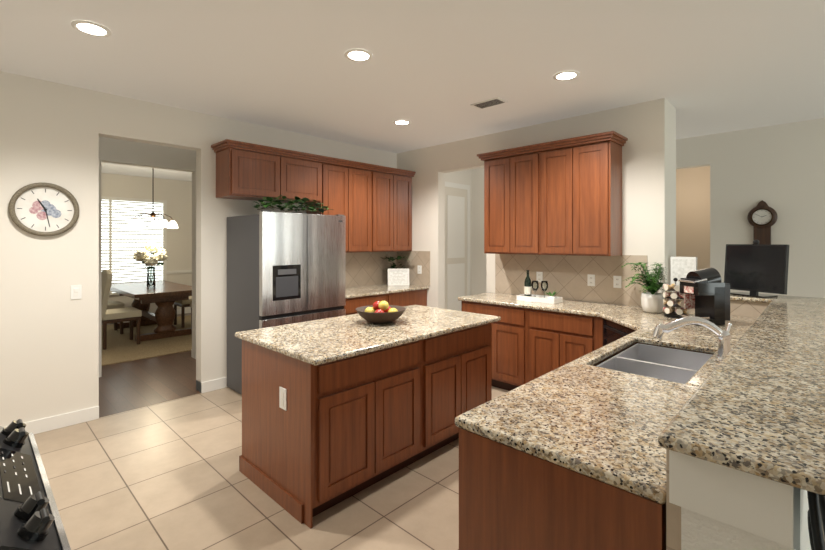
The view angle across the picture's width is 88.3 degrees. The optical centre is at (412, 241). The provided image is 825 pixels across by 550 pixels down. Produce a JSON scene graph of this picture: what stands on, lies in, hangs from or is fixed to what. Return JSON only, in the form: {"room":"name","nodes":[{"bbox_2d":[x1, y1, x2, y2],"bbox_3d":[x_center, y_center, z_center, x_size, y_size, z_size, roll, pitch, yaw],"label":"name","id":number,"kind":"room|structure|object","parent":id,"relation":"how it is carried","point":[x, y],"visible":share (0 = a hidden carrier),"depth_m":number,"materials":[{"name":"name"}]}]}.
{"room":"kitchen","nodes":[
{"label":"kitchen","id":0,"kind":"room"},
{"bbox_2d":[0,71,395,426],"bbox_3d":[-1.566,0.110,4.963,0.140,2.820,7.380,0,0,44],"label":"wall","id":1,"kind":"structure","parent":0,"point":[62,135],"depth_m":3.62,"materials":[{"name":"beige paint"}]},
{"bbox_2d":[8,183,78,235],"bbox_3d":[-2.939,-0.260,3.404,0.040,0.430,0.430,0,0,44],"label":"wall clock","id":2,"kind":"object","parent":1,"relation":"attached to","point":[44,209],"visible":0.98,"depth_m":3.40,"materials":[{"name":"grey"}]},
{"bbox_2d":[71,285,81,298],"bbox_3d":[-2.814,0.420,3.556,0.010,0.116,0.072,0,0,44],"label":"light switch","id":3,"kind":"object","parent":1,"relation":"attached to","point":[76,291],"visible":1,"depth_m":3.56,"materials":[{"name":"white plastic"}]},
{"bbox_2d":[102,200,162,292],"bbox_3d":[-5.766,0.085,8.109,0.046,1.770,1.790,0,0,44],"label":"dining window","id":4,"kind":"structure","parent":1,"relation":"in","point":[122,243],"depth_m":8.31,"materials":[{"name":"white"}]},
{"bbox_2d":[215,143,286,202],"bbox_3d":[-1.695,-0.699,4.473,0.350,0.487,0.595,0,0,44],"label":"upper cabinet","id":5,"kind":"object","parent":1,"relation":"attached to","point":[242,173],"depth_m":4.32,"materials":[{"name":"brown wood"}]},
{"bbox_2d":[287,155,322,206],"bbox_3d":[-1.365,-0.699,4.815,0.350,0.487,0.595,0,0,44],"label":"upper cabinet","id":6,"kind":"object","parent":1,"relation":"attached to","point":[304,173],"depth_m":4.74,"materials":[{"name":"brown wood"}]},
{"bbox_2d":[306,159,354,252],"bbox_3d":[-1.014,-0.406,5.195,0.330,1.072,0.440,0,0,44],"label":"upper cabinet","id":7,"kind":"object","parent":1,"relation":"attached to","point":[338,178],"depth_m":5.13,"materials":[{"name":"brown wood"}]},
{"bbox_2d":[355,163,378,251],"bbox_3d":[-0.766,-0.406,5.452,0.330,1.072,0.514,0,0,44],"label":"upper cabinet","id":8,"kind":"object","parent":1,"relation":"attached to","point":[372,203],"depth_m":5.41,"materials":[{"name":"brown wood"}]},
{"bbox_2d":[346,251,397,287],"bbox_3d":[-0.757,0.365,5.697,0.008,0.480,1.520,0,0,44],"label":"backsplash","id":9,"kind":"structure","parent":1,"relation":"attached to","point":[362,268],"depth_m":5.84,"materials":[{"name":"beige tile"}]},
{"bbox_2d":[379,167,398,251],"bbox_3d":[-0.513,-0.406,5.715,0.330,1.072,0.512,0,0,44],"label":"upper cabinet","id":10,"kind":"object","parent":1,"relation":"attached to","point":[388,180],"depth_m":5.68,"materials":[{"name":"brown wood"}]},
{"bbox_2d":[399,171,413,250],"bbox_3d":[-0.267,-0.406,5.971,0.330,1.072,0.438,0,0,44],"label":"upper cabinet","id":11,"kind":"object","parent":1,"relation":"attached to","point":[405,181],"depth_m":5.92,"materials":[{"name":"brown wood"}]},
{"bbox_2d":[0,0,824,180],"bbox_3d":[-0.106,-1.345,4.613,13.550,0.110,9.500,0,0,44],"label":"ceiling","id":12,"kind":"structure","parent":0,"point":[396,76],"depth_m":3.04,"materials":[{"name":"white paint"}]},
{"bbox_2d":[128,168,177,227],"bbox_3d":[-4.354,-0.769,7.184,0.741,1.059,0.711,0,0,44],"label":"chandelier","id":13,"kind":"object","parent":12,"relation":"hanging from","point":[139,223],"visible":0.96,"depth_m":7.11,"materials":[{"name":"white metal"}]},
{"bbox_2d":[34,313,824,549],"bbox_3d":[-0.106,1.544,4.613,13.550,0.052,9.500,0,0,44],"label":"floor","id":14,"kind":"structure","parent":0,"point":[148,459],"depth_m":2.63,"materials":[{"name":"tile"}]},
{"bbox_2d":[0,419,70,549],"bbox_3d":[-1.234,1.034,0.831,0.768,0.971,0.807,0,0,44],"label":"range","id":15,"kind":"object","parent":14,"relation":"on","point":[30,518],"visible":1,"depth_m":0.95,"materials":[{"name":"black metal"}]},
{"bbox_2d":[102,315,191,365],"bbox_3d":[-4.269,1.512,6.884,3.000,0.012,3.100,0,0,44],"label":"rug","id":16,"kind":"object","parent":14,"relation":"on","point":[123,347],"visible":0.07,"depth_m":6.18,"materials":[{"name":"carpet"}]},
{"bbox_2d":[107,301,124,333],"bbox_3d":[-5.056,0.950,6.932,0.480,1.110,0.513,0,0,44],"label":"dining chair","id":17,"kind":"object","parent":16,"relation":"on","point":[114,304],"visible":0.23,"depth_m":6.93,"materials":[{"name":"beige fabric"}]},
{"bbox_2d":[102,269,141,349],"bbox_3d":[-4.329,0.950,6.232,0.480,1.110,0.513,0,0,44],"label":"dining chair","id":18,"kind":"object","parent":16,"relation":"on","point":[131,314],"visible":0.75,"depth_m":6.04,"materials":[{"name":"beige fabric"}]},
{"bbox_2d":[110,281,191,341],"bbox_3d":[-4.403,1.130,7.193,2.100,0.750,1.000,0,0,44],"label":"dining table","id":19,"kind":"object","parent":16,"relation":"on","point":[163,296],"visible":0.79,"depth_m":6.70,"materials":[{"name":"brown wood"}]},
{"bbox_2d":[133,242,167,286],"bbox_3d":[-4.397,0.376,7.147,0.610,0.756,0.533,0,0,44],"label":"flower vase","id":20,"kind":"object","parent":19,"relation":"on","point":[155,258],"visible":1,"depth_m":7.07,"materials":[{"name":"clear glass"}]},
{"bbox_2d":[174,296,191,327],"bbox_3d":[-4.016,0.950,7.753,0.480,1.110,0.513,0,0,44],"label":"dining chair","id":21,"kind":"object","parent":16,"relation":"on","point":[182,304],"visible":0.31,"depth_m":7.46,"materials":[{"name":"brown wood"}]},
{"bbox_2d":[190,302,191,327],"bbox_3d":[-3.390,0.950,7.150,0.480,1.110,0.513,0,0,44],"label":"dining chair","id":22,"kind":"object","parent":16,"relation":"on","point":[191,313],"visible":0.06,"depth_m":7.11,"materials":[{"name":"brown wood"}]},
{"bbox_2d":[227,210,345,394],"bbox_3d":[-1.327,0.614,4.497,0.792,1.812,0.944,0,0,44],"label":"refrigerator","id":23,"kind":"object","parent":14,"relation":"on","point":[285,268],"visible":0.67,"depth_m":4.19,"materials":[{"name":"grey metal"}]},
{"bbox_2d":[252,195,332,212],"bbox_3d":[-1.226,-0.383,4.318,0.444,0.156,0.827,0,0,44],"label":"ivy","id":24,"kind":"object","parent":23,"relation":"on","point":[290,203],"visible":1,"depth_m":4.25,"materials":[{"name":"green plant"}]},
{"bbox_2d":[236,321,495,528],"bbox_3d":[-0.239,1.081,3.152,0.857,0.880,1.738,0,0,44],"label":"kitchen island","id":25,"kind":"object","parent":14,"relation":"on","point":[337,410],"depth_m":2.57,"materials":[{"name":"brown wood"}]},
{"bbox_2d":[235,305,500,364],"bbox_3d":[-0.237,0.623,3.154,0.964,0.036,1.765,0,0,44],"label":"island countertop","id":26,"kind":"structure","parent":25,"relation":"on","point":[321,341],"depth_m":2.84,"materials":[{"name":"beige stone"}]},
{"bbox_2d":[355,300,405,323],"bbox_3d":[-0.238,0.516,3.213,0.384,0.176,0.384,0,0,44],"label":"fruit bowl","id":27,"kind":"object","parent":26,"relation":"on","point":[381,312],"visible":1,"depth_m":3.13,"materials":[{"name":"brown"}]},
{"bbox_2d":[344,292,391,314],"bbox_3d":[-0.775,1.081,5.235,0.620,0.880,0.830,0,0,44],"label":"base cabinet","id":28,"kind":"object","parent":14,"relation":"on","point":[360,301],"depth_m":4.99,"materials":[{"name":"brown wood"}]},
{"bbox_2d":[392,288,427,306],"bbox_3d":[-0.263,1.081,5.767,0.620,0.880,0.726,0,0,44],"label":"base cabinet","id":29,"kind":"object","parent":14,"relation":"on","point":[402,296],"depth_m":5.58,"materials":[{"name":"brown wood"}]},
{"bbox_2d":[346,284,427,299],"bbox_3d":[-0.529,0.623,5.475,0.640,0.036,1.516,0,0,44],"label":"countertop","id":30,"kind":"structure","parent":29,"relation":"on","point":[376,290],"depth_m":5.41,"materials":[{"name":"beige stone"}]},
{"bbox_2d":[381,256,412,271],"bbox_3d":[-0.220,0.397,5.923,0.407,0.414,0.392,0,0,44],"label":"plant","id":31,"kind":"object","parent":30,"relation":"on","point":[393,259],"visible":0.54,"depth_m":5.97,"materials":[{"name":"green plant"}]},
{"bbox_2d":[388,269,408,285],"bbox_3d":[-0.194,0.488,5.900,0.300,0.235,0.050,0,0,-9],"label":"sign","id":32,"kind":"object","parent":30,"relation":"on","point":[398,277],"visible":1,"depth_m":5.89,"materials":[{"name":"white"}]},
{"bbox_2d":[461,303,526,342],"bbox_3d":[1.028,1.080,4.601,0.800,0.880,0.620,0,0,44],"label":"base cabinet","id":33,"kind":"object","parent":14,"relation":"on","point":[513,321],"depth_m":4.28,"materials":[{"name":"brown wood"}]},
{"bbox_2d":[458,292,618,314],"bbox_3d":[1.502,0.622,3.832,2.610,0.035,1.066,0,0,44],"label":"countertop","id":34,"kind":"structure","parent":33,"relation":"on","point":[567,307],"depth_m":4.12,"materials":[{"name":"beige stone"}]},
{"bbox_2d":[517,270,562,303],"bbox_3d":[1.296,0.449,4.346,0.410,0.310,0.190,0,0,44],"label":"tray","id":35,"kind":"object","parent":34,"relation":"on","point":[528,295],"visible":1,"depth_m":4.33,"materials":[{"name":"white ceramic"}]},
{"bbox_2d":[527,311,582,334],"bbox_3d":[1.572,1.080,4.078,0.710,0.880,0.620,0,0,44],"label":"base cabinet","id":36,"kind":"object","parent":14,"relation":"on","point":[536,320],"depth_m":3.98,"materials":[{"name":"brown wood"}]},
{"bbox_2d":[455,423,680,549],"bbox_3d":[0.698,1.080,1.583,0.630,0.880,0.919,0,0,44],"label":"base cabinet","id":37,"kind":"object","parent":14,"relation":"on","point":[511,498],"depth_m":1.25,"materials":[{"name":"brown wood"}]},
{"bbox_2d":[455,399,668,502],"bbox_3d":[0.708,0.622,1.594,0.650,0.035,0.960,0,0,44],"label":"countertop","id":38,"kind":"structure","parent":37,"relation":"on","point":[645,470],"depth_m":1.26,"materials":[{"name":"beige stone"}]},
{"bbox_2d":[492,291,824,495],"bbox_3d":[1.720,0.460,2.370,1.228,0.031,3.600,0,0,44],"label":"countertop","id":39,"kind":"structure","parent":37,"relation":"on","point":[746,394],"depth_m":1.68,"materials":[{"name":"beige stone"}]},
{"bbox_2d":[622,262,665,312],"bbox_3d":[2.004,0.390,3.728,0.389,0.428,0.472,0,0,44],"label":"fern plant","id":40,"kind":"object","parent":39,"relation":"on","point":[651,300],"visible":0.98,"depth_m":3.63,"materials":[{"name":"green plant"}]},
{"bbox_2d":[663,278,688,317],"bbox_3d":[2.127,0.446,3.436,0.179,0.316,0.178,0,0,44],"label":"carousel","id":41,"kind":"object","parent":39,"relation":"on","point":[671,311],"visible":0.73,"depth_m":3.41,"materials":[{"name":"black metal"}]},
{"bbox_2d":[671,257,696,285],"bbox_3d":[2.452,0.289,3.842,0.195,0.309,0.062,0,0,44],"label":"sign","id":42,"kind":"object","parent":39,"relation":"on","point":[682,267],"visible":0.57,"depth_m":3.83,"materials":[{"name":"white plastic"}]},
{"bbox_2d":[652,316,732,360],"bbox_3d":[1.521,0.500,2.300,0.341,0.209,0.257,0,0,44],"label":"faucet","id":43,"kind":"object","parent":39,"relation":"on","point":[724,337],"depth_m":2.24,"materials":[{"name":"silver metal"}]},
{"bbox_2d":[678,268,729,325],"bbox_3d":[2.172,0.398,3.175,0.298,0.413,0.180,0,0,-9],"label":"coffee maker","id":44,"kind":"object","parent":39,"relation":"on","point":[706,291],"visible":0.96,"depth_m":3.11,"materials":[{"name":"black plastic"}]},
{"bbox_2d":[724,240,788,297],"bbox_3d":[2.818,0.212,3.520,0.180,0.465,0.450,0,0,-22],"label":"television","id":45,"kind":"object","parent":39,"relation":"on","point":[755,268],"visible":0.98,"depth_m":3.49,"materials":[{"name":"black plastic"}]},
{"bbox_2d":[807,491,824,549],"bbox_3d":[1.052,1.008,0.834,0.410,1.024,0.397,0,0,44],"label":"bar stool","id":46,"kind":"object","parent":14,"relation":"on","point":[816,512],"visible":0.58,"depth_m":0.89,"materials":[{"name":"black metal"}]},
{"bbox_2d":[396,98,783,317],"bbox_3d":[1.373,0.110,4.833,4.255,2.820,0.190,0,0,44],"label":"wall","id":47,"kind":"structure","parent":0,"point":[700,197],"depth_m":4.98,"materials":[{"name":"beige paint"}]},
{"bbox_2d":[398,251,429,285],"bbox_3d":[0.013,0.365,6.005,0.630,0.480,0.008,0,0,44],"label":"backsplash","id":48,"kind":"structure","parent":47,"relation":"attached to","point":[422,258],"depth_m":5.96,"materials":[{"name":"beige tile"}]},
{"bbox_2d":[25,182,810,549],"bbox_3d":[-0.574,0.260,3.911,13.250,2.520,7.560,0,0,44],"label":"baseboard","id":49,"kind":"structure","parent":47,"relation":"attached to","point":[457,240],"depth_m":7.21,"materials":[{"name":"white paint"}]},
{"bbox_2d":[417,265,421,273],"bbox_3d":[0.097,0.385,5.912,0.072,0.116,0.008,0,0,44],"label":"electrical outlet","id":50,"kind":"object","parent":47,"relation":"attached to","point":[419,269],"visible":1,"depth_m":5.91,"materials":[{"name":"white plastic"}]},
{"bbox_2d":[481,151,516,253],"bbox_3d":[1.057,-0.406,4.774,0.402,1.072,0.330,0,0,44],"label":"upper cabinet","id":51,"kind":"object","parent":47,"relation":"attached to","point":[500,171],"depth_m":4.64,"materials":[{"name":"brown wood"}]},
{"bbox_2d":[517,147,548,254],"bbox_3d":[1.287,-0.406,4.552,0.476,1.072,0.330,0,0,44],"label":"upper cabinet","id":52,"kind":"object","parent":47,"relation":"attached to","point":[533,164],"depth_m":4.37,"materials":[{"name":"brown wood"}]},
{"bbox_2d":[536,272,542,281],"bbox_3d":[1.394,0.385,4.664,0.072,0.116,0.008,0,0,44],"label":"electrical outlet","id":53,"kind":"object","parent":47,"relation":"attached to","point":[539,276],"visible":0.96,"depth_m":4.66,"materials":[{"name":"white plastic"}]},
{"bbox_2d":[549,139,580,255],"bbox_3d":[1.523,-0.406,4.325,0.476,1.072,0.330,0,0,44],"label":"upper cabinet","id":54,"kind":"object","parent":47,"relation":"attached to","point":[561,197],"depth_m":4.14,"materials":[{"name":"brown wood"}]},
{"bbox_2d":[495,254,646,306],"bbox_3d":[1.580,0.365,4.497,1.640,0.480,0.008,0,0,44],"label":"backsplash","id":55,"kind":"structure","parent":47,"relation":"attached to","point":[565,276],"depth_m":4.40,"materials":[{"name":"beige tile"}]},
{"bbox_2d":[587,274,594,285],"bbox_3d":[1.797,0.385,4.276,0.072,0.116,0.008,0,0,44],"label":"electrical outlet","id":56,"kind":"object","parent":47,"relation":"attached to","point":[590,279],"visible":1,"depth_m":4.28,"materials":[{"name":"white plastic"}]},
{"bbox_2d":[581,135,624,255],"bbox_3d":[1.754,-0.406,4.103,0.403,1.072,0.330,0,0,44],"label":"upper cabinet","id":57,"kind":"object","parent":47,"relation":"attached to","point":[601,159],"depth_m":3.94,"materials":[{"name":"brown wood"}]},
{"bbox_2d":[613,276,620,287],"bbox_3d":[1.977,0.385,4.103,0.072,0.116,0.008,0,0,44],"label":"electrical outlet","id":58,"kind":"object","parent":47,"relation":"attached to","point":[616,281],"visible":1,"depth_m":4.10,"materials":[{"name":"white plastic"}]},
{"bbox_2d":[747,200,777,243],"bbox_3d":[3.921,-0.195,4.766,0.260,0.550,0.090,0,0,44],"label":"wall clock","id":59,"kind":"object","parent":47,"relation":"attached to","point":[762,216],"visible":1,"depth_m":4.75,"materials":[{"name":"brown wood"}]},
{"bbox_2d":[669,450,809,549],"bbox_3d":[1.785,0.998,2.060,0.225,1.043,3.195,0,0,44],"label":"wall","id":60,"kind":"structure","parent":0,"point":[723,507],"depth_m":0.92,"materials":[{"name":"beige paint"}]},
{"bbox_2d":[784,118,824,297],"bbox_3d":[3.937,0.110,4.913,8.140,2.820,0.140,0,0,44],"label":"wall","id":61,"kind":"structure","parent":0,"point":[804,141],"depth_m":4.55,"materials":[{"name":"beige paint"}]}
]}

